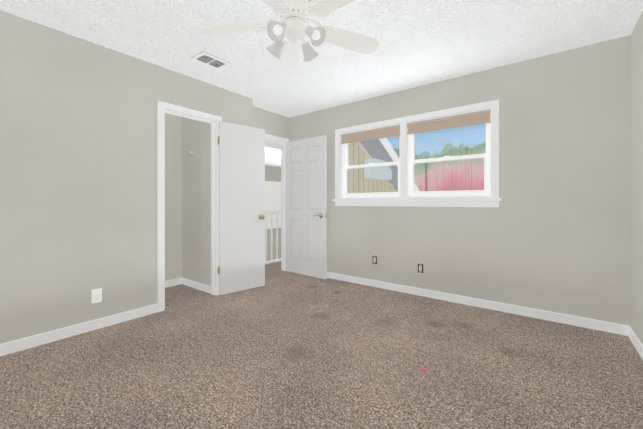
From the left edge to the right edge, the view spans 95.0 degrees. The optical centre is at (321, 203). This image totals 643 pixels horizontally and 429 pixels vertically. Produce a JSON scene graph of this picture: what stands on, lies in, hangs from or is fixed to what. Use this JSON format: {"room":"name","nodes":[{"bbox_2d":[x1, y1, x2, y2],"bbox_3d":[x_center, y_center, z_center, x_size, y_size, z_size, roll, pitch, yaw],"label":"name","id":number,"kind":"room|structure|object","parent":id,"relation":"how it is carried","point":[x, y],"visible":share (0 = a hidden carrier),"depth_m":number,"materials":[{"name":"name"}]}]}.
{"room":"empty bedroom","nodes":[
{"label":"empty bedroom","id":0,"kind":"room"},
{"bbox_2d":[165,113,201,283],"bbox_3d":[-2.014,-0.144,3.225,0.800,2.440,1.500,0,0,38],"label":"wall","id":1,"kind":"structure","parent":0,"point":[183,208],"depth_m":3.81,"materials":[{"name":"paint"}]},
{"bbox_2d":[165,278,179,287],"bbox_3d":[-2.245,1.033,3.405,0.017,0.085,1.300,0,0,38],"label":"baseboard","id":2,"kind":"structure","parent":1,"relation":"attached to","point":[174,282],"depth_m":3.81,"materials":[{"name":"white wood"}]},
{"bbox_2d":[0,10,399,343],"bbox_3d":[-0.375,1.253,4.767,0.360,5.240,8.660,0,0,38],"label":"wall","id":3,"kind":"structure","parent":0,"point":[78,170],"depth_m":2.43,"materials":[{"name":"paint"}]},
{"bbox_2d":[0,304,157,355],"bbox_3d":[-2.250,1.036,2.090,0.013,0.085,2.070,0,0,38],"label":"baseboard","id":4,"kind":"structure","parent":3,"relation":"attached to","point":[92,325],"depth_m":2.38,"materials":[{"name":"white wood"}]},
{"bbox_2d":[92,288,101,303],"bbox_3d":[-1.922,0.792,2.520,0.008,0.116,0.072,0,0,38],"label":"electrical outlet","id":5,"kind":"object","parent":3,"relation":"attached to","point":[96,295],"visible":1,"depth_m":2.52,"materials":[{"name":"white plastic"}]},
{"bbox_2d":[157,101,221,311],"bbox_3d":[-1.437,0.031,3.223,0.118,2.090,0.720,0,0,38],"label":"trim","id":6,"kind":"structure","parent":3,"relation":"attached to","point":[184,112],"depth_m":3.08,"materials":[{"name":"white wood"}]},
{"bbox_2d":[180,278,210,293],"bbox_3d":[-1.570,1.033,3.698,0.670,0.085,0.013,0,0,38],"label":"baseboard","id":7,"kind":"structure","parent":3,"relation":"attached to","point":[190,283],"depth_m":3.69,"materials":[{"name":"white wood"}]},
{"bbox_2d":[218,121,264,294],"bbox_3d":[-0.947,0.056,3.588,0.608,2.014,0.117,0,0,-42],"label":"closet door","id":8,"kind":"structure","parent":3,"relation":"in","point":[241,266],"depth_m":3.58,"materials":[{"name":"painted wood"},{"name":"brass"}]},
{"bbox_2d":[253,106,288,142],"bbox_3d":[-0.835,-0.146,4.380,0.100,2.440,0.910,0,0,38],"label":"wall","id":9,"kind":"structure","parent":0,"point":[273,124],"depth_m":4.41,"materials":[{"name":"paint"}]},
{"bbox_2d":[265,134,288,270],"bbox_3d":[-0.838,0.029,4.377,0.136,2.090,0.900,0,0,38],"label":"door frame","id":10,"kind":"structure","parent":9,"relation":"attached to","point":[278,140],"depth_m":4.67,"materials":[{"name":"white wood"}]},
{"bbox_2d":[286,135,326,278],"bbox_3d":[-0.260,0.055,4.361,0.808,2.014,0.099,0,0,40],"label":"entry door","id":11,"kind":"structure","parent":9,"relation":"in","point":[306,206],"depth_m":4.33,"materials":[{"name":"white wood"}]},
{"bbox_2d":[265,141,280,166],"bbox_3d":[-1.103,-1.167,7.128,3.880,0.610,5.800,0,0,38],"label":"ceiling","id":12,"kind":"structure","parent":0,"point":[272,154],"depth_m":6.64,"materials":[{"name":"white paint"}]},
{"bbox_2d":[265,165,280,181],"bbox_3d":[-1.064,-0.952,7.162,0.200,0.840,5.700,0,0,38],"label":"beam","id":13,"kind":"structure","parent":12,"relation":"attached to","point":[272,173],"depth_m":6.89,"materials":[{"name":"paint"}]},
{"bbox_2d":[265,181,280,260],"bbox_3d":[-2.600,1.245,8.286,0.100,5.240,5.800,0,0,38],"label":"wall","id":14,"kind":"structure","parent":0,"point":[272,195],"depth_m":9.56,"materials":[{"name":"paint"}]},
{"bbox_2d":[0,261,642,428],"bbox_3d":[0.799,1.125,3.800,4.620,0.100,8.760,0,0,38],"label":"floor","id":15,"kind":"structure","parent":0,"point":[281,349],"depth_m":1.92,"materials":[{"name":"carpet"}]},
{"bbox_2d":[265,211,280,264],"bbox_3d":[-0.635,0.571,5.641,0.090,1.000,1.990,0,0,38],"label":"railing","id":16,"kind":"object","parent":15,"relation":"on","point":[272,213],"visible":0.29,"depth_m":5.29,"materials":[{"name":"white wood"}]},
{"bbox_2d":[0,0,642,117],"bbox_3d":[-0.500,-1.412,2.082,4.590,0.100,4.460,0,0,38],"label":"ceiling","id":17,"kind":"structure","parent":0,"point":[423,42],"depth_m":2.41,"materials":[{"name":"white paint"}]},
{"bbox_2d":[191,51,230,69],"bbox_3d":[-1.056,-1.357,2.819,0.210,0.012,0.290,0,0,38],"label":"ceiling vent","id":18,"kind":"object","parent":17,"relation":"in","point":[209,60],"visible":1,"depth_m":2.81,"materials":[{"name":"grey metal"}]},
{"bbox_2d":[196,0,379,69],"bbox_3d":[-0.158,-1.165,1.855,1.251,0.391,1.266,0,0,38],"label":"fan","id":19,"kind":"object","parent":17,"relation":"hanging from","point":[293,27],"visible":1,"depth_m":1.90,"materials":[{"name":"white"}]},
{"bbox_2d":[289,35,630,325],"bbox_3d":[1.001,-0.145,3.642,3.910,2.440,0.160,0,0,38],"label":"wall","id":20,"kind":"structure","parent":0,"point":[551,233],"depth_m":2.80,"materials":[{"name":"paint"}]},
{"bbox_2d":[373,256,376,263],"bbox_3d":[0.682,0.730,3.784,0.060,0.104,0.006,0,0,38],"label":"electrical outlet","id":21,"kind":"object","parent":20,"relation":"attached to","point":[374,259],"visible":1,"depth_m":3.78,"materials":[{"name":"grey plastic"}]},
{"bbox_2d":[333,100,501,206],"bbox_3d":[1.023,-0.497,3.596,2.040,1.075,0.205,0,0,38],"label":"window","id":22,"kind":"structure","parent":20,"relation":"in","point":[405,129],"depth_m":3.46,"materials":[{"name":"white wood"}]},
{"bbox_2d":[418,264,422,272],"bbox_3d":[1.150,0.758,3.424,0.060,0.104,0.006,0,0,38],"label":"electrical outlet","id":23,"kind":"object","parent":20,"relation":"attached to","point":[420,268],"visible":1,"depth_m":3.42,"materials":[{"name":"grey plastic"}]},
{"bbox_2d":[327,272,623,334],"bbox_3d":[0.972,1.033,3.557,3.770,0.085,0.013,0,0,38],"label":"baseboard","id":24,"kind":"structure","parent":20,"relation":"attached to","point":[615,328],"depth_m":2.95,"materials":[{"name":"white wood"}]},
{"bbox_2d":[630,11,642,344],"bbox_3d":[1.278,-0.139,0.715,0.100,2.440,4.460,0,0,38],"label":"wall","id":25,"kind":"structure","parent":0,"point":[636,217],"depth_m":2.21,"materials":[{"name":"paint"}]},
{"bbox_2d":[624,325,642,359],"bbox_3d":[1.213,1.039,0.730,0.017,0.085,4.200,0,0,38],"label":"baseboard","id":26,"kind":"structure","parent":25,"relation":"attached to","point":[628,331],"depth_m":2.21,"materials":[{"name":"white wood"}]},
{"bbox_2d":[634,293,635,309],"bbox_3d":[2.390,0.748,2.247,0.006,0.114,0.070,0,0,38],"label":"plate","id":27,"kind":"object","parent":25,"relation":"attached to","point":[634,301],"visible":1,"depth_m":2.24,"materials":[{"name":"paint"}]},
{"label":"outside","id":28,"kind":"structure","parent":0,"visible":0},
{"bbox_2d":[396,140,485,190],"bbox_3d":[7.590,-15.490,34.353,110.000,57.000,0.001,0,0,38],"label":"trees","id":29,"kind":"object","parent":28,"point":[447,174],"depth_m":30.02,"materials":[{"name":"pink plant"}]},
{"label":"ground","id":30,"kind":"structure","parent":0,"visible":0},
{"bbox_2d":[348,138,419,192],"bbox_3d":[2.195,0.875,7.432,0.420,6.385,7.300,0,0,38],"label":"house","id":31,"kind":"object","parent":30,"relation":"on","point":[355,149],"depth_m":6.04,"materials":[{"name":"white wood"}]}
]}

